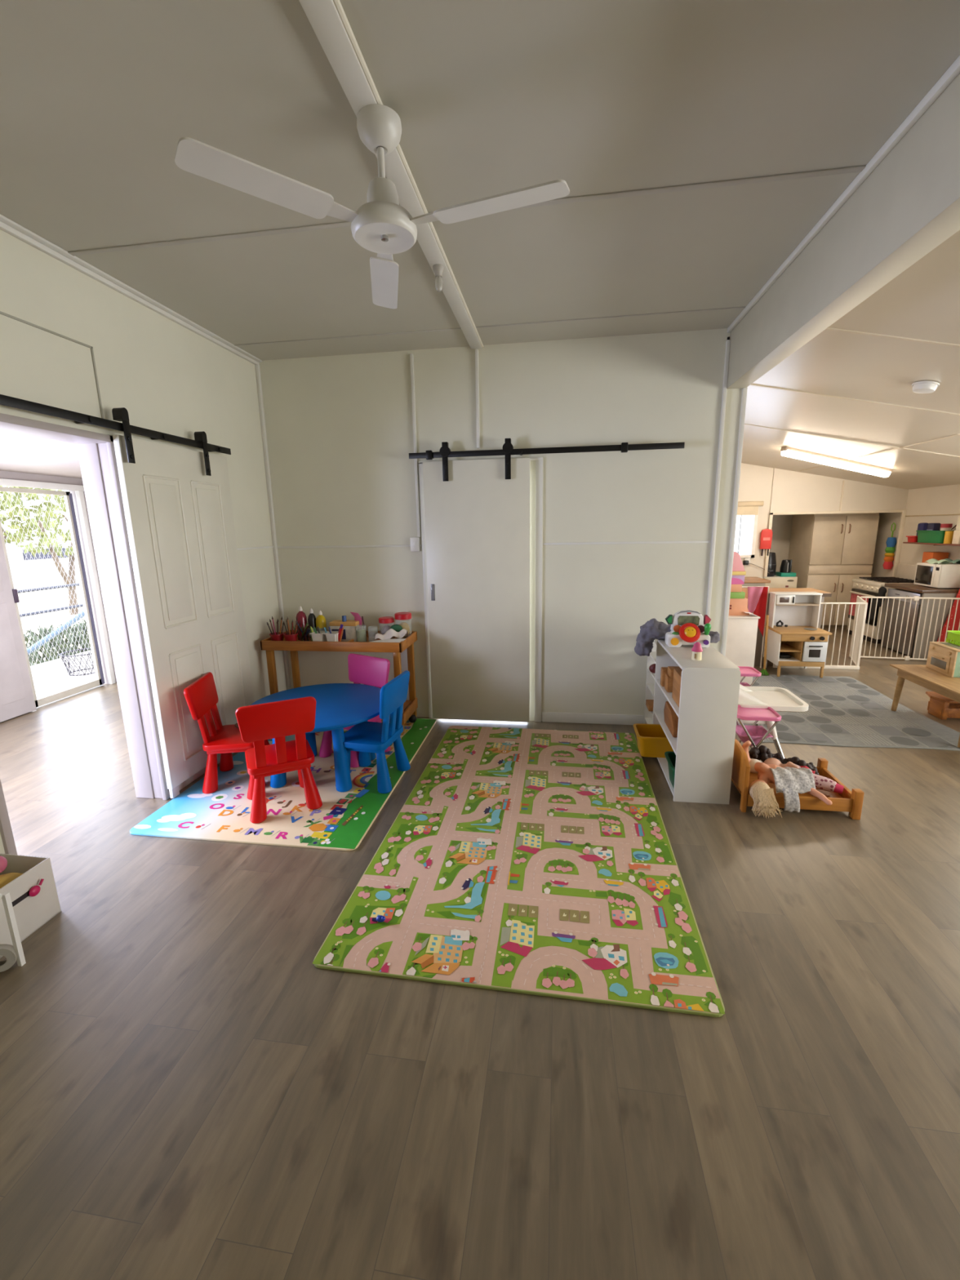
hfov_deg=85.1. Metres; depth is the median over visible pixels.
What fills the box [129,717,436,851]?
play mat
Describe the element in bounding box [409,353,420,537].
cable cover
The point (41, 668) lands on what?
deck
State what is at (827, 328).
trim
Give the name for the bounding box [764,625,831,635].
countertop
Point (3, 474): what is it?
wall
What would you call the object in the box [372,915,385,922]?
bird
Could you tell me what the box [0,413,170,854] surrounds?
trim
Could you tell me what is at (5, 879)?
cushion
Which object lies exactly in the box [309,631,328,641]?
plastic tub
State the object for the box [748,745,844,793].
doll
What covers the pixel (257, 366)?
trim
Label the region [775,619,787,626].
tap
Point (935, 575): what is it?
microwave
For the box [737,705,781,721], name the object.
tray
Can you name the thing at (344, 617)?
pot
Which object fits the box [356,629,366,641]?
glass jar
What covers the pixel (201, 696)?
chair
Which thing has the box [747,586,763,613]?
cloth
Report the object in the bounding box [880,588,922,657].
dishwasher
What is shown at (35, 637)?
shrub
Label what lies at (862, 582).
cooktop
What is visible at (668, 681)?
wooden block
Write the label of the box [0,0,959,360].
ceiling
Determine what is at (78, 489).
trim
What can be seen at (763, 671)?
broom
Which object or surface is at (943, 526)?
jar
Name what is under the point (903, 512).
trim
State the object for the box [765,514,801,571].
wall
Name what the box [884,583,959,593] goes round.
countertop
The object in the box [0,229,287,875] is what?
wall
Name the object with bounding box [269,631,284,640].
pot
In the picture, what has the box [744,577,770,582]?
countertop
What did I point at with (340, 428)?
wall
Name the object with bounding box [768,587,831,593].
countertop
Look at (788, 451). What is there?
tube light
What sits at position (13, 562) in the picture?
shed
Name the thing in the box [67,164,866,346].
trim
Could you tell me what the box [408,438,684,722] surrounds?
sliding door
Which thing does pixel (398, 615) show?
jar
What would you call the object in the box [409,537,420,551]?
light switch
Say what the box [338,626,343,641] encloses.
marker
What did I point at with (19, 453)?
ceiling
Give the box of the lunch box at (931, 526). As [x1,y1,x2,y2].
[926,523,940,530]
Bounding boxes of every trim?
[0,213,262,364]
[0,311,103,418]
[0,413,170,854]
[0,478,115,711]
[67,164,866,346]
[236,540,711,550]
[254,364,291,689]
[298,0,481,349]
[333,0,483,347]
[418,457,542,721]
[706,339,747,656]
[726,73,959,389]
[727,55,959,333]
[737,501,764,506]
[744,327,959,471]
[763,480,906,577]
[905,514,959,516]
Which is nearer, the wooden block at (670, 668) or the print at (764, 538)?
the wooden block at (670, 668)
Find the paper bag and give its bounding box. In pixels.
[374,628,408,639]
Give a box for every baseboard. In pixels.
[178,752,233,790]
[542,711,644,724]
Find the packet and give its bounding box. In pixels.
[951,530,959,544]
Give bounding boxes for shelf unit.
[644,639,657,724]
[652,638,740,804]
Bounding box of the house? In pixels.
[691,641,702,660]
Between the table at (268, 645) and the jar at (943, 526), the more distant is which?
the jar at (943, 526)
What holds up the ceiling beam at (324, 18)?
attached to the ceiling at (98, 98)
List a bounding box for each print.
[763,537,770,540]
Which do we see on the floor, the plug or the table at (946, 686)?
the table at (946, 686)
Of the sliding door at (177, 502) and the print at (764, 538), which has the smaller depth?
the sliding door at (177, 502)
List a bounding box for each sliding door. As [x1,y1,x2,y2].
[0,394,253,798]
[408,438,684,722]
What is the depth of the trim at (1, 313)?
2.51 m
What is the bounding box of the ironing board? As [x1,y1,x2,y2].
[937,589,959,641]
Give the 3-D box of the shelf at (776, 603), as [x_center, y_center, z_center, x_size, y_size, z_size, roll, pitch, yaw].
[3.277,-0.375,5.455,0.420,0.012,0.140,1,12,8]
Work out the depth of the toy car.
3.77 m
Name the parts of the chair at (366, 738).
leg, leg, seat, leg, backrest, leg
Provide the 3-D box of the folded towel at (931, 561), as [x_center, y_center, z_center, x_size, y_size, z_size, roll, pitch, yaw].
[5.225,-0.894,5.969,0.130,0.059,0.240,1,12,8]
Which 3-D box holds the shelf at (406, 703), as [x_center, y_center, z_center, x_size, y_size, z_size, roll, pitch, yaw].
[-1.081,0.534,4.230,1.000,0.015,0.340,1,12,8]
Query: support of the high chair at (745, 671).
on the rug at (842, 711)
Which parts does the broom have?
handle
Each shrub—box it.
[23,624,79,666]
[57,618,90,654]
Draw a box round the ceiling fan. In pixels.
[174,103,569,308]
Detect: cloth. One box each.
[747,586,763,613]
[753,586,768,636]
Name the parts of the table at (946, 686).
leg, leg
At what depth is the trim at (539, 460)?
4.07 m
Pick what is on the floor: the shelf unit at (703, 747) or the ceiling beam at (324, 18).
the shelf unit at (703, 747)
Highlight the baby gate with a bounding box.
[773,595,959,669]
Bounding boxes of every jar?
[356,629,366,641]
[378,616,394,634]
[394,612,411,637]
[940,524,952,530]
[943,531,953,543]
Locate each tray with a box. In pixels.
[283,636,405,642]
[737,666,761,676]
[737,685,808,712]
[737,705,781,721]
[775,571,795,577]
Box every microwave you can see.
[775,595,795,604]
[913,562,959,587]
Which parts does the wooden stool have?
seat, rail, rail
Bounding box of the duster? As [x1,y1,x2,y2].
[882,522,896,568]
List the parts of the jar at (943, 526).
lid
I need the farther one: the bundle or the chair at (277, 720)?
the bundle
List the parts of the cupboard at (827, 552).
door, door, drawer, door, door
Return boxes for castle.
[728,551,749,615]
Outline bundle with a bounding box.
[293,621,312,640]
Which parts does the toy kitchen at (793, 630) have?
panel, leg, panel, oven glass, oven door, leg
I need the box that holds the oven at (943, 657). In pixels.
[925,641,959,677]
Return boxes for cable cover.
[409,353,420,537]
[475,349,479,448]
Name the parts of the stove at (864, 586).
drawer, handle, oven door, control panel, splash lid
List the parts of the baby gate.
panel frame, panel frame, panel frame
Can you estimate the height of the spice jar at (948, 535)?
0.140 m
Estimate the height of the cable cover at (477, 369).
0.667 m
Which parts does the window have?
pane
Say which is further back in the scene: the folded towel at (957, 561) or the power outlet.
the power outlet
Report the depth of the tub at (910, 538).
6.54 m
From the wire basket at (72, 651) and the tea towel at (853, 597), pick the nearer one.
the wire basket at (72, 651)
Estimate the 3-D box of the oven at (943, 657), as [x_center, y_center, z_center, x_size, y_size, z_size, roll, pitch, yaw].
[3.679,0.148,3.998,0.335,0.209,0.316,1,12,11]
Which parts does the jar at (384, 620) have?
lid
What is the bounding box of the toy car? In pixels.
[648,663,655,673]
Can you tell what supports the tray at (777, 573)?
on the base cabinet at (776, 581)
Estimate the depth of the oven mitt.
6.51 m
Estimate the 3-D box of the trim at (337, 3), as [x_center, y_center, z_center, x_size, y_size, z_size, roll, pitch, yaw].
[-0.496,-1.355,0.324,0.018,0.018,7.050,1,12,8]
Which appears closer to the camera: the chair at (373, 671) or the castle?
the chair at (373, 671)
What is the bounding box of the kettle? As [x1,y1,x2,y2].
[779,559,792,573]
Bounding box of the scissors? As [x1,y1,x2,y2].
[350,612,366,638]
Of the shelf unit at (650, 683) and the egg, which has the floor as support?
the shelf unit at (650, 683)
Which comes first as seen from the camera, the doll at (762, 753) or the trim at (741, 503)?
the doll at (762, 753)
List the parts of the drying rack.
leg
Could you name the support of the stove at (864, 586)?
on the floor
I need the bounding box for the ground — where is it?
[16,581,87,664]
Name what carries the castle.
on the chest
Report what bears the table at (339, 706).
on the play mat at (344, 819)
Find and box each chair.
[183,671,269,793]
[235,696,322,823]
[319,653,391,768]
[335,670,410,793]
[735,705,781,762]
[737,666,761,686]
[737,684,808,759]
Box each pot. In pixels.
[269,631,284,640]
[283,631,297,640]
[342,615,346,622]
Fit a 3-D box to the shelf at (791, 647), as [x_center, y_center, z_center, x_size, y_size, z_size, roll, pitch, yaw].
[3.158,0.076,5.454,0.203,0.010,0.365,1,12,8]
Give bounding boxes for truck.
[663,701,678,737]
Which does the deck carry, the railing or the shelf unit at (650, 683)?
the railing
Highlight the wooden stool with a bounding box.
[925,691,959,719]
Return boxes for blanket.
[760,528,773,555]
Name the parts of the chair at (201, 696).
backrest, leg, leg, seat, leg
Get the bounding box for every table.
[250,683,380,791]
[260,630,417,734]
[889,664,959,747]
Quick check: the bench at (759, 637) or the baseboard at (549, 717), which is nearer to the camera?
the baseboard at (549, 717)
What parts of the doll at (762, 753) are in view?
glove arm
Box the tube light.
[780,446,893,477]
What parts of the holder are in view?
bulb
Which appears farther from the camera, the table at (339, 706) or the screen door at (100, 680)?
the screen door at (100, 680)
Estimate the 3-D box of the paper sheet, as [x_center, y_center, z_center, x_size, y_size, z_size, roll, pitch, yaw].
[-0.699,0.006,3.895,0.290,0.021,0.075,1,12,8]
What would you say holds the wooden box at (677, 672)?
on the shelf unit at (703, 747)
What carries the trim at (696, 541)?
attached to the wall at (340, 428)
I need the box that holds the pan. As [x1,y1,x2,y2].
[779,653,790,657]
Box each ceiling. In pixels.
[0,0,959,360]
[0,431,82,478]
[741,230,959,489]
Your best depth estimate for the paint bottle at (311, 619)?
4.17 m
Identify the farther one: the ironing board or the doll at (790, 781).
the ironing board
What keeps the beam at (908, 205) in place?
attached to the wall at (340, 428)
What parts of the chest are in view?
lid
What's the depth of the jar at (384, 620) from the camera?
4.12 m
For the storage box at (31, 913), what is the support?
on the floor
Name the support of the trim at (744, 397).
attached to the wall at (340, 428)
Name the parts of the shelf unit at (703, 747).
shelf, panel, shelf, shelf, panel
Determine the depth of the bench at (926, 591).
5.87 m
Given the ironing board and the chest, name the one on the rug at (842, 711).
the chest
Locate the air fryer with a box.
[767,551,776,577]
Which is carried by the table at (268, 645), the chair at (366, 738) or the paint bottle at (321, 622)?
the paint bottle at (321, 622)
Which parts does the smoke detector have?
mounting plate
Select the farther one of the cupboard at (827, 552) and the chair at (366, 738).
the cupboard at (827, 552)
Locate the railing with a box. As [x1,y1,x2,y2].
[17,582,84,655]
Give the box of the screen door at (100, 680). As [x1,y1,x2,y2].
[0,486,104,707]
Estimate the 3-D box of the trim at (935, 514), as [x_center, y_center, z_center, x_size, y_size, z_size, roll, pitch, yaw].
[5.534,-1.415,5.882,0.008,0.012,2.380,1,12,8]
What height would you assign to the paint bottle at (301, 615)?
0.270 m
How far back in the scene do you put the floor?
1.53 m
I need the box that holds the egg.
[0,855,7,873]
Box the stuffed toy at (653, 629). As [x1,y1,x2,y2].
[634,617,719,656]
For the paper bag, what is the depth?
4.00 m
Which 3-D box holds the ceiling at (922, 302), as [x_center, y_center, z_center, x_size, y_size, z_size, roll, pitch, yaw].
[3.322,-1.310,1.853,3.504,0.930,11.100,1,12,8]
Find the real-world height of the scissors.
0.226 m
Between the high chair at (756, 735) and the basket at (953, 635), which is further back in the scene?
the basket at (953, 635)
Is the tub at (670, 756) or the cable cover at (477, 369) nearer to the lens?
the tub at (670, 756)
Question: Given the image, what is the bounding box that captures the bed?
[731,737,864,819]
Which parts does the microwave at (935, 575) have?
door glass, door, control panel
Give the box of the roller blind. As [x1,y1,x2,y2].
[737,506,758,515]
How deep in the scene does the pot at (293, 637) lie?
4.01 m
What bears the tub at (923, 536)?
on the wall shelf at (934, 544)
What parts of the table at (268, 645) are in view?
leg, leg, leg, leg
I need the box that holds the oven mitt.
[877,586,886,606]
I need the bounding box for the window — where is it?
[733,506,759,557]
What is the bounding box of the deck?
[30,650,96,698]
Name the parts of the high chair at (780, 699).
leg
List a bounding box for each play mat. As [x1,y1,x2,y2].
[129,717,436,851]
[312,725,724,1017]
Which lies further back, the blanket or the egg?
the blanket
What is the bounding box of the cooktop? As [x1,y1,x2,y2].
[852,578,913,586]
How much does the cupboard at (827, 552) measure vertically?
1.660 m
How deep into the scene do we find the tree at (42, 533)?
13.46 m
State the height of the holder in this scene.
0.110 m
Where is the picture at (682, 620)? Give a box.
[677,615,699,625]
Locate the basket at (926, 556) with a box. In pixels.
[921,551,949,562]
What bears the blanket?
attached to the wall at (780, 490)
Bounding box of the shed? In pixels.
[1,518,79,588]
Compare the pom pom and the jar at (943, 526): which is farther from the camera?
the jar at (943, 526)
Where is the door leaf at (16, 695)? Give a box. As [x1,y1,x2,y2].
[0,534,35,722]
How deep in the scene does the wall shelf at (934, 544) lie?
6.15 m
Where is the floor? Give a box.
[0,629,959,1279]
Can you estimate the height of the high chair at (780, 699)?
0.561 m
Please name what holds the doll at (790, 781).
on the bed
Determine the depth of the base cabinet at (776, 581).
7.51 m
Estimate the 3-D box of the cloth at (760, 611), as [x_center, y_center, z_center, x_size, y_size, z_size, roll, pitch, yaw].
[2.986,-0.299,5.593,0.115,0.540,0.024,1,12,8]
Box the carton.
[955,516,959,530]
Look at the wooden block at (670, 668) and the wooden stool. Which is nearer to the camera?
the wooden block at (670, 668)
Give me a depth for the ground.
15.70 m
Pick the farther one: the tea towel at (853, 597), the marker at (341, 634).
the tea towel at (853, 597)
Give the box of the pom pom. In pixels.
[390,624,402,631]
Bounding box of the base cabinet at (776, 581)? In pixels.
[763,574,797,587]
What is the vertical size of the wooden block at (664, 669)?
0.120 m
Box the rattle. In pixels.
[28,878,44,896]
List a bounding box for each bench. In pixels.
[752,587,831,666]
[884,583,959,658]
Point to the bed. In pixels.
(851, 802)
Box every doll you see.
[742,740,832,818]
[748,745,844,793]
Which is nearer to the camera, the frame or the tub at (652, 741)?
the frame
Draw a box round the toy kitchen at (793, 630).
[763,591,831,677]
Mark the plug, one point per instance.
(744, 562)
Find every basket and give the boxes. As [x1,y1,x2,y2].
[58,648,95,675]
[921,551,949,562]
[945,630,959,645]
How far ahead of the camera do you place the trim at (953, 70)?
1.92 m
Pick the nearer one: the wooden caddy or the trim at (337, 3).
the trim at (337, 3)
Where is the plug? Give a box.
[742,560,768,573]
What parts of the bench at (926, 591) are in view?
panel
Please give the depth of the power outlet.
7.44 m
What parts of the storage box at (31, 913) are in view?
perforated panel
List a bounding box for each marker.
[337,624,343,641]
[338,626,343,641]
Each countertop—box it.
[742,577,770,598]
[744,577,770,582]
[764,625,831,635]
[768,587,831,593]
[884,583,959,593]
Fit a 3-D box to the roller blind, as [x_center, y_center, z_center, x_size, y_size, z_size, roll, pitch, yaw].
[3.384,-1.811,7.343,0.980,0.130,0.006,1,12,8]
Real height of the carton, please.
0.300 m
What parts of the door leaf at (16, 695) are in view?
panel, panel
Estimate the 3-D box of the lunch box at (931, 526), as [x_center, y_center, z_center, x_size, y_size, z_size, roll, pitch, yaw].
[5.468,-1.298,6.321,0.083,0.225,0.120,1,12,8]
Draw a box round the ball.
[408,715,416,722]
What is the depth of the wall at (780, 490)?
7.16 m
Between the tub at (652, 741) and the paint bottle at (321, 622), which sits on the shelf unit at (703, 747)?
the tub at (652, 741)
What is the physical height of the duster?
0.641 m
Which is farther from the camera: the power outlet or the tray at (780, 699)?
the power outlet
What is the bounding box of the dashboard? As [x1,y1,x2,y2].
[665,609,711,648]
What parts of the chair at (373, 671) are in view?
leg, leg, seat, backrest, leg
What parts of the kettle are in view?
handle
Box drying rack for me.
[742,586,768,667]
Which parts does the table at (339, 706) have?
leg, leg, leg, leg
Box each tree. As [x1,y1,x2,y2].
[0,485,66,544]
[0,485,79,614]
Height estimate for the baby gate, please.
0.730 m
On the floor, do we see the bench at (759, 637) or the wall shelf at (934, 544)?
the bench at (759, 637)
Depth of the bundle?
4.12 m
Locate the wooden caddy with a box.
[329,620,359,641]
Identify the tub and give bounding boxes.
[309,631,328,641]
[324,631,338,641]
[633,723,673,757]
[664,751,675,788]
[906,535,917,542]
[915,529,954,543]
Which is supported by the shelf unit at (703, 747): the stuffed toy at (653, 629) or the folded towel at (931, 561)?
the stuffed toy at (653, 629)
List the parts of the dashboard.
green knob, windscreen frame, green lever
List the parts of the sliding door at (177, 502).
door rail, moulded panel, moulded panel, moulded panel, moulded panel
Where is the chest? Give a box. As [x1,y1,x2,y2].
[724,613,759,684]
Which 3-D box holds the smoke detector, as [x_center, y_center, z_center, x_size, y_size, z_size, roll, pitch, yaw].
[2.832,-1.607,3.329,0.138,0.063,0.139,-1,12,2]
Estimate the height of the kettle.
0.190 m
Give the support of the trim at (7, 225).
attached to the wall at (169, 378)
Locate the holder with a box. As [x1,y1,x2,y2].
[432,263,444,292]
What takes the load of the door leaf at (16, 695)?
in the wall at (3, 474)
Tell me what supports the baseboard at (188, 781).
attached to the wall at (169, 378)
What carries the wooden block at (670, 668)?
on the wooden block at (668, 681)
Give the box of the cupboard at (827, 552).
[788,512,879,629]
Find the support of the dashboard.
on the shelf unit at (703, 747)
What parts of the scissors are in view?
blade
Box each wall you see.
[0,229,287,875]
[0,470,116,684]
[258,328,742,721]
[737,462,908,578]
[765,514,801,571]
[871,484,959,577]
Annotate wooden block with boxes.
[645,699,653,711]
[660,666,667,686]
[664,673,673,692]
[666,666,680,677]
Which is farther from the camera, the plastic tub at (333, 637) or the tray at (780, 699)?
the plastic tub at (333, 637)
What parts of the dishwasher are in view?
control panel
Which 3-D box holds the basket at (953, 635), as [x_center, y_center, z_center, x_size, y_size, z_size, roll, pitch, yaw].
[3.746,-0.010,4.005,0.222,0.091,0.192,1,12,8]
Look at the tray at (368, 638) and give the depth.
4.21 m
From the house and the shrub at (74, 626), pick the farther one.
the shrub at (74, 626)
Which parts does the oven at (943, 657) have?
handle, oven door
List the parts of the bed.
headboard, rail, foot post, footboard, foot post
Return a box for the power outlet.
[743,557,750,565]
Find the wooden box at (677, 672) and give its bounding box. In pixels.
[671,668,682,707]
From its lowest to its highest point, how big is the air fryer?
0.345 m
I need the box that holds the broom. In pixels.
[760,614,768,675]
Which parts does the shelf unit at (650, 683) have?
shelf, shelf, shelf, shelf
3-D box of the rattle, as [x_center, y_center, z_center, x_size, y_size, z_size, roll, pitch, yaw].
[-1.773,0.992,2.092,0.023,0.053,0.060,1,12,8]
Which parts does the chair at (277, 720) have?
leg, leg, backrest, seat, leg, leg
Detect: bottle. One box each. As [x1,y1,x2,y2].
[295,605,307,639]
[307,608,316,639]
[315,610,327,631]
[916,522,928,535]
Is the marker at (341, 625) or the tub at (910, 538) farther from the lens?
the tub at (910, 538)
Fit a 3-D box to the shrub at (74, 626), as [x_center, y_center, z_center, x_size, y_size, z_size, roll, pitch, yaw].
[-7.087,-0.037,9.408,0.883,0.689,0.891,8,15,37]
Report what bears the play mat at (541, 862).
on the floor
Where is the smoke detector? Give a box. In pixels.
[911,381,939,393]
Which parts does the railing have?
rail, rail, stair rail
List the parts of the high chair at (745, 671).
fabric seat, leg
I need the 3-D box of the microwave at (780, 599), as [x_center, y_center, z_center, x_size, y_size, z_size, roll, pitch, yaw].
[3.158,-0.426,5.447,0.175,0.096,0.148,1,12,8]
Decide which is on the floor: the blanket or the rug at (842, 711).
the rug at (842, 711)
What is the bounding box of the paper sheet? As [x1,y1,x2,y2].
[368,638,406,642]
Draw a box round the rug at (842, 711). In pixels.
[736,674,959,750]
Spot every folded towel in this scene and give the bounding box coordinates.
[925,558,951,564]
[943,558,959,564]
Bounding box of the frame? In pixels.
[0,892,26,972]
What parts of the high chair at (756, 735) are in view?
leg, leg, fabric seat, leg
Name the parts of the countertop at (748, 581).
rail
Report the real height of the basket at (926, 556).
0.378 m
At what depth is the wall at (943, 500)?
6.78 m
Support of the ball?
on the play mat at (344, 819)
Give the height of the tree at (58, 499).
3.880 m
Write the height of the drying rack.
0.893 m
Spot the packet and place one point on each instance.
(956, 538)
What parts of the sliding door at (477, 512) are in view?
flush pull, door rail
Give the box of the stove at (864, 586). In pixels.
[847,563,916,644]
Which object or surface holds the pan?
on the toy kitchen at (793, 630)
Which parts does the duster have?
handle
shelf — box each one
[403,700,411,711]
[775,602,819,605]
[779,643,800,652]
[902,524,959,546]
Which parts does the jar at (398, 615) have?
lid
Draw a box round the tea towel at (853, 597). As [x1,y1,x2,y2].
[848,593,868,619]
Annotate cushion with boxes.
[0,872,22,888]
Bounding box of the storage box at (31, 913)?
[0,853,61,958]
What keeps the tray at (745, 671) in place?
on the high chair at (745, 671)
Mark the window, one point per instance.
(746, 525)
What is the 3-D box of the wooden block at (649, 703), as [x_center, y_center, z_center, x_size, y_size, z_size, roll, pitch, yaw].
[1.297,0.480,3.829,0.140,0.045,0.140,1,12,8]
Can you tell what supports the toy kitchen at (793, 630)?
on the rug at (842, 711)

